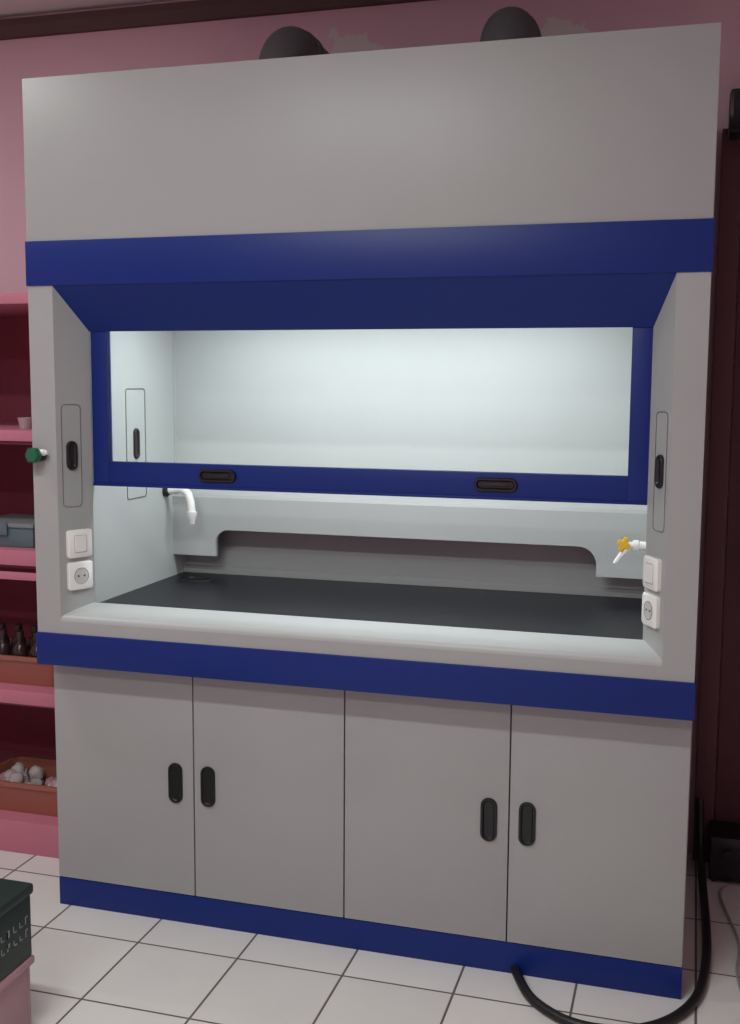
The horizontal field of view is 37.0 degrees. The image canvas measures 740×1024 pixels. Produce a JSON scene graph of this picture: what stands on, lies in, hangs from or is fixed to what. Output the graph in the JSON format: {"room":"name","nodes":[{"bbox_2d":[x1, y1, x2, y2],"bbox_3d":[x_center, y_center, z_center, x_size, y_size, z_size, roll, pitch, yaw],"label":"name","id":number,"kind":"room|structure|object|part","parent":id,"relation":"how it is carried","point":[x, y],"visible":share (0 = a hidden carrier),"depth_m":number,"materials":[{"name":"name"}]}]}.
{"room":"chemistry laboratory","nodes":[
{"label":"chemistry laboratory","id":0,"kind":"room"},
{"bbox_2d":[0,0,175,17],"bbox_3d":[-0.755,-1.516,1.056,5.000,0.100,5.700,2,7,16],"label":"ceiling","id":1,"kind":"structure","parent":0,"point":[8,8],"depth_m":3.94,"materials":[{"name":"paint"}]},
{"bbox_2d":[0,850,739,1023],"bbox_3d":[-0.773,1.454,1.402,5.000,0.100,5.700,2,7,16],"label":"floor","id":2,"kind":"structure","parent":0,"point":[90,965],"depth_m":2.91,"materials":[{"name":"white tile"}]},
{"bbox_2d":[0,955,34,1023],"bbox_3d":[-1.030,1.162,2.619,0.408,0.195,0.220,2,7,16],"label":"plastic stool","id":3,"kind":"object","parent":2,"relation":"on","point":[15,994],"visible":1,"depth_m":2.60,"materials":[{"name":"pink plastic"}]},
{"bbox_2d":[0,878,32,980],"bbox_3d":[-1.022,0.975,2.595,0.398,0.180,0.222,2,7,16],"label":"storage box","id":4,"kind":"object","parent":3,"relation":"on","point":[15,913],"visible":1,"depth_m":2.58,"materials":[{"name":"plastic"}]},
{"bbox_3d":[-1.022,0.898,2.586,0.398,0.026,0.222,2,7,16],"label":"box lid","id":5,"kind":"part","parent":4,"relation":"part of","materials":[{"name":"plastic"}]},
{"bbox_2d":[0,292,58,857],"bbox_3d":[-1.335,0.168,3.941,1.010,1.860,0.632,2,7,16],"label":"shelf unit","id":6,"kind":"object","parent":2,"relation":"on","point":[27,712],"visible":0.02,"depth_m":4.19,"materials":[{"name":"paint"}]},
{"bbox_2d":[0,514,34,547],"bbox_3d":[-1.174,0.062,3.727,0.240,0.080,0.237,2,7,16],"label":"plastic storage box","id":7,"kind":"object","parent":6,"relation":"on","point":[16,530],"visible":0.7,"depth_m":3.61,"materials":[{"name":"plastic"}]},
{"bbox_3d":[-1.173,0.030,3.726,0.240,0.015,0.230,2,7,16],"label":"lid","id":8,"kind":"part","parent":7,"relation":"part of","materials":[{"name":"grey plastic"}]},
{"bbox_2d":[18,417,31,428],"bbox_3d":[-1.127,-0.291,3.624,0.050,0.036,0.050,2,7,16],"label":"ceramic cup","id":9,"kind":"object","parent":6,"relation":"on","point":[24,422],"visible":0.91,"depth_m":3.61,"materials":[{"name":"ceramic"}]},
{"bbox_2d":[0,622,53,686],"bbox_3d":[-1.166,0.478,3.776,0.378,0.173,0.228,2,7,16],"label":"basket","id":10,"kind":"object","parent":6,"relation":"on","point":[18,654],"visible":0.57,"depth_m":3.69,"materials":[{"name":"orange plastic"}]},
{"bbox_2d":[0,622,9,642],"bbox_3d":[-1.276,0.466,3.844,0.054,0.166,0.053,2,7,16],"label":"bottle","id":11,"kind":"object","parent":10,"relation":"on","point":[2,624],"depth_m":3.83,"materials":[{"name":"brown glass"}]},
{"bbox_2d":[0,629,11,654],"bbox_3d":[-1.238,0.478,3.739,0.054,0.166,0.053,2,7,16],"label":"bottle","id":12,"kind":"object","parent":10,"relation":"on","point":[5,647],"depth_m":3.72,"materials":[{"name":"brown glass"}]},
{"bbox_2d":[11,623,26,648],"bbox_3d":[-1.213,0.468,3.825,0.054,0.166,0.053,2,7,16],"label":"bottle","id":13,"kind":"object","parent":10,"relation":"on","point":[18,626],"depth_m":3.81,"materials":[{"name":"brown glass"}]},
{"bbox_2d":[12,630,28,656],"bbox_3d":[-1.175,0.481,3.721,0.054,0.166,0.053,2,7,16],"label":"bottle","id":14,"kind":"object","parent":10,"relation":"on","point":[20,648],"depth_m":3.70,"materials":[{"name":"brown glass"}]},
{"bbox_2d":[27,625,37,650],"bbox_3d":[-1.149,0.471,3.807,0.054,0.166,0.053,2,7,16],"label":"bottle","id":15,"kind":"object","parent":10,"relation":"on","point":[34,628],"depth_m":3.79,"materials":[{"name":"brown glass"}]},
{"bbox_2d":[29,632,36,657],"bbox_3d":[-1.111,0.483,3.703,0.054,0.166,0.053,2,7,16],"label":"bottle","id":16,"kind":"object","parent":10,"relation":"on","point":[33,650],"depth_m":3.68,"materials":[{"name":"brown glass"}]},
{"bbox_2d":[0,756,57,816],"bbox_3d":[-1.137,0.949,3.832,0.358,0.114,0.248,2,7,16],"label":"basket","id":17,"kind":"object","parent":6,"relation":"on","point":[28,784],"visible":0.62,"depth_m":3.75,"materials":[{"name":"orange plastic"}]},
{"bbox_2d":[22,6,720,999],"bbox_3d":[0.047,-0.127,3.328,1.863,2.604,1.088,2,7,16],"label":"fume hood","id":18,"kind":"object","parent":2,"relation":"on","point":[368,388],"visible":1,"depth_m":2.96,"materials":[{"name":"grey metal"}]},
{"bbox_3d":[-0.929,-0.157,3.057,0.044,0.041,0.027,2,7,16],"label":"valve knob","id":19,"kind":"part","parent":18,"relation":"part of","materials":[{"name":"green plastic"}]},
{"bbox_2d":[39,449,48,455],"bbox_3d":[-0.905,-0.165,3.069,0.026,0.018,0.018,2,7,16],"label":"tap","id":20,"kind":"object","parent":18,"relation":"attached to","point":[42,452],"depth_m":3.06,"materials":[{"name":"white plastic"}]},
{"bbox_3d":[-0.906,-0.140,3.104,0.076,0.970,0.020,2,7,16],"label":"post","id":21,"kind":"part","parent":18,"relation":"part of","materials":[{"name":"grey metal"}]},
{"bbox_2d":[66,528,91,558],"bbox_3d":[-0.827,0.090,3.151,0.012,0.080,0.078,7,9,43],"label":"light switch","id":22,"kind":"object","parent":18,"relation":"attached to","point":[78,540],"depth_m":3.14,"materials":[{"name":"white plastic"}]},
{"bbox_2d":[67,560,92,590],"bbox_3d":[-0.827,0.181,3.162,0.012,0.080,0.078,7,9,43],"label":"outlet plate","id":23,"kind":"object","parent":18,"relation":"attached to","point":[79,572],"depth_m":3.16,"materials":[{"name":"white plastic"}]},
{"bbox_2d":[74,568,88,583],"bbox_3d":[-0.822,0.182,3.157,0.001,0.046,0.046,7,9,43],"label":"socket","id":24,"kind":"object","parent":18,"relation":"attached to","point":[81,575],"depth_m":3.16,"materials":[{"name":"plastic"}]},
{"bbox_3d":[-0.714,0.766,3.226,0.443,0.668,0.018,2,7,16],"label":"cabinet door","id":25,"kind":"part","parent":18,"relation":"part of","materials":[{"name":"white metal"}]},
{"bbox_2d":[162,488,169,496],"bbox_3d":[-0.662,-0.069,3.627,0.022,0.038,0.038,2,7,16],"label":"tap","id":26,"kind":"object","parent":18,"relation":"on","point":[165,491],"depth_m":3.61,"materials":[{"name":"black plastic"}]},
{"bbox_3d":[-0.646,-0.395,3.666,0.006,0.670,0.007,2,7,16],"label":"corner trim","id":27,"kind":"part","parent":18,"relation":"part of","materials":[{"name":"white metal"}]},
{"bbox_2d":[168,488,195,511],"bbox_3d":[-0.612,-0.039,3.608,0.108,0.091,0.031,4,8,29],"label":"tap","id":28,"kind":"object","parent":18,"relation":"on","point":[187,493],"depth_m":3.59,"materials":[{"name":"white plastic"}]},
{"bbox_2d":[177,576,214,581],"bbox_3d":[-0.574,0.221,3.645,0.129,0.008,0.092,2,7,16],"label":"sink","id":29,"kind":"object","parent":18,"relation":"in","point":[179,578],"depth_m":3.64,"materials":[{"name":"black plastic"}]},
{"bbox_3d":[-0.284,0.783,3.101,0.446,0.668,0.018,2,7,16],"label":"cabinet door","id":30,"kind":"part","parent":18,"relation":"part of","materials":[{"name":"white metal"}]},
{"bbox_3d":[-0.047,-0.315,2.944,1.444,0.398,0.005,2,7,16],"label":"sash glass","id":31,"kind":"part","parent":18,"relation":"part of","materials":[{"name":"clear glass"}]},
{"bbox_3d":[-0.082,0.357,2.918,1.648,0.035,0.020,2,7,16],"label":"rail","id":32,"kind":"part","parent":18,"relation":"part of","materials":[{"name":"metal"}]},
{"bbox_3d":[-0.070,0.316,2.954,1.648,0.040,0.104,2,7,16],"label":"airfoil sill","id":33,"kind":"part","parent":18,"relation":"part of","materials":[{"name":"white metal"}]},
{"bbox_3d":[-0.049,-0.085,2.970,1.444,0.066,0.026,2,7,16],"label":"sash rail","id":34,"kind":"part","parent":18,"relation":"part of","materials":[{"name":"blue metal"}]},
{"bbox_2d":[100,572,642,639],"bbox_3d":[0.031,0.277,3.295,1.564,0.020,0.611,2,7,16],"label":"countertop","id":35,"kind":"structure","parent":18,"relation":"on","point":[552,613],"depth_m":3.26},
{"bbox_3d":[-0.074,-0.921,2.768,1.800,0.430,0.018,2,7,16],"label":"panel","id":36,"kind":"part","parent":18,"relation":"part of","materials":[{"name":"grey metal"}]},
{"bbox_3d":[0.115,0.222,3.576,1.564,0.025,0.015,2,7,16],"label":"recess rail","id":37,"kind":"part","parent":18,"relation":"part of","materials":[{"name":"grey metal"}]},
{"bbox_3d":[0.149,0.801,2.975,0.449,0.668,0.018,2,7,16],"label":"cabinet door","id":38,"kind":"part","parent":18,"relation":"part of","materials":[{"name":"white metal"}]},
{"bbox_3d":[0.583,0.818,2.850,0.447,0.668,0.018,2,7,16],"label":"cabinet door","id":39,"kind":"part","parent":18,"relation":"part of","materials":[{"name":"white metal"}]},
{"bbox_2d":[613,537,645,564],"bbox_3d":[0.678,0.100,2.863,0.096,0.074,0.036,2,7,16],"label":"tap","id":40,"kind":"object","parent":18,"relation":"on","point":[625,546],"depth_m":2.85,"materials":[{"name":"white plastic"}]},
{"bbox_2d":[644,601,651,619],"bbox_3d":[0.683,0.242,2.721,0.001,0.046,0.046,-1,7,-11],"label":"socket","id":41,"kind":"object","parent":18,"relation":"attached to","point":[647,604],"depth_m":2.72,"materials":[{"name":"plastic"}]},
{"bbox_2d":[641,592,659,628],"bbox_3d":[0.690,0.242,2.722,0.012,0.080,0.078,-1,7,-11],"label":"outlet plate","id":42,"kind":"object","parent":18,"relation":"attached to","point":[650,618],"depth_m":2.71,"materials":[{"name":"white plastic"}]},
{"bbox_2d":[643,555,661,591],"bbox_3d":[0.690,0.150,2.711,0.012,0.080,0.078,-1,7,-11],"label":"light switch","id":43,"kind":"object","parent":18,"relation":"attached to","point":[652,564],"depth_m":2.69,"materials":[{"name":"white plastic"}]},
{"bbox_3d":[0.749,-0.074,2.624,0.076,0.970,0.020,2,7,16],"label":"post","id":44,"kind":"part","parent":18,"relation":"part of","materials":[{"name":"grey metal"}]},
{"bbox_3d":[0.897,0.782,3.151,0.018,0.850,0.739,2,7,16],"label":"panel","id":45,"kind":"part","parent":18,"relation":"part of","materials":[{"name":"white metal"}]},
{"bbox_2d":[510,798,711,1023],"bbox_3d":[0.841,1.102,3.096,1.099,0.226,0.444,-6,9,-44],"label":"hose","id":46,"kind":"object","parent":2,"relation":"on","point":[695,998],"visible":1,"depth_m":2.90,"materials":[{"name":"black rubber"}]},
{"bbox_2d":[708,820,739,882],"bbox_3d":[1.169,1.092,3.531,0.165,0.150,0.160,2,7,16],"label":"stabilizer","id":47,"kind":"object","parent":2,"relation":"on","point":[724,837],"visible":1,"depth_m":3.48,"materials":[{"name":"black plastic"}]},
{"bbox_2d":[717,847,739,876],"bbox_3d":[1.148,1.099,3.468,0.110,0.090,0.005,2,7,16],"label":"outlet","id":48,"kind":"object","parent":47,"relation":"attached to","point":[728,858],"depth_m":3.47,"materials":[{"name":"black plastic"}]},
{"bbox_2d":[719,884,739,989],"bbox_3d":[1.019,1.212,3.091,0.035,0.008,0.785,2,7,12],"label":"cable","id":49,"kind":"object","parent":2,"relation":"on","point":[726,885],"visible":1,"depth_m":3.15,"materials":[{"name":"black rubber"}]},
{"bbox_2d":[0,0,739,853],"bbox_3d":[0.022,-0.338,3.898,5.000,2.890,0.100,2,7,16],"label":"wall","id":50,"kind":"structure","parent":0,"point":[435,22],"depth_m":3.73,"materials":[{"name":"pink paint"}]},
{"bbox_2d":[0,0,432,40],"bbox_3d":[0.012,-1.717,3.673,4.800,0.062,0.034,2,7,16],"label":"trim","id":51,"kind":"structure","parent":50,"relation":"attached to","point":[193,11],"depth_m":3.88,"materials":[{"name":"brown wood"}]},
{"bbox_2d":[692,128,739,861],"bbox_3d":[1.108,-0.012,3.537,0.060,2.340,0.050,2,7,16],"label":"door frame","id":52,"kind":"structure","parent":50,"relation":"attached to","point":[729,206],"depth_m":3.50,"materials":[{"name":"red paint"}]},
{"bbox_2d":[728,88,739,139],"bbox_3d":[1.164,-1.189,3.316,0.170,0.130,0.184,2,7,16],"label":"wall speaker","id":53,"kind":"object","parent":50,"relation":"attached to","point":[734,101],"visible":1,"depth_m":3.26,"materials":[{"name":"black plastic"}]},
{"bbox_2d":[733,91,739,128],"bbox_3d":[1.141,-1.180,3.238,0.146,0.106,0.009,2,7,16],"label":"grille","id":54,"kind":"object","parent":53,"relation":"attached to","point":[736,94],"depth_m":3.25,"materials":[{"name":"black"}]},
{"bbox_3d":[1.545,-0.094,3.399,0.850,2.140,0.050,2,7,16],"label":"door","id":55,"kind":"structure","parent":50,"relation":"in","visible":0},
{"bbox_2d":[715,250,739,822],"bbox_3d":[1.545,0.030,3.416,0.840,2.270,0.025,2,7,16],"label":"door leaf","id":56,"kind":"structure","parent":55,"relation":"attached to","point":[727,799],"depth_m":3.56,"materials":[{"name":"red paint"}]}
]}

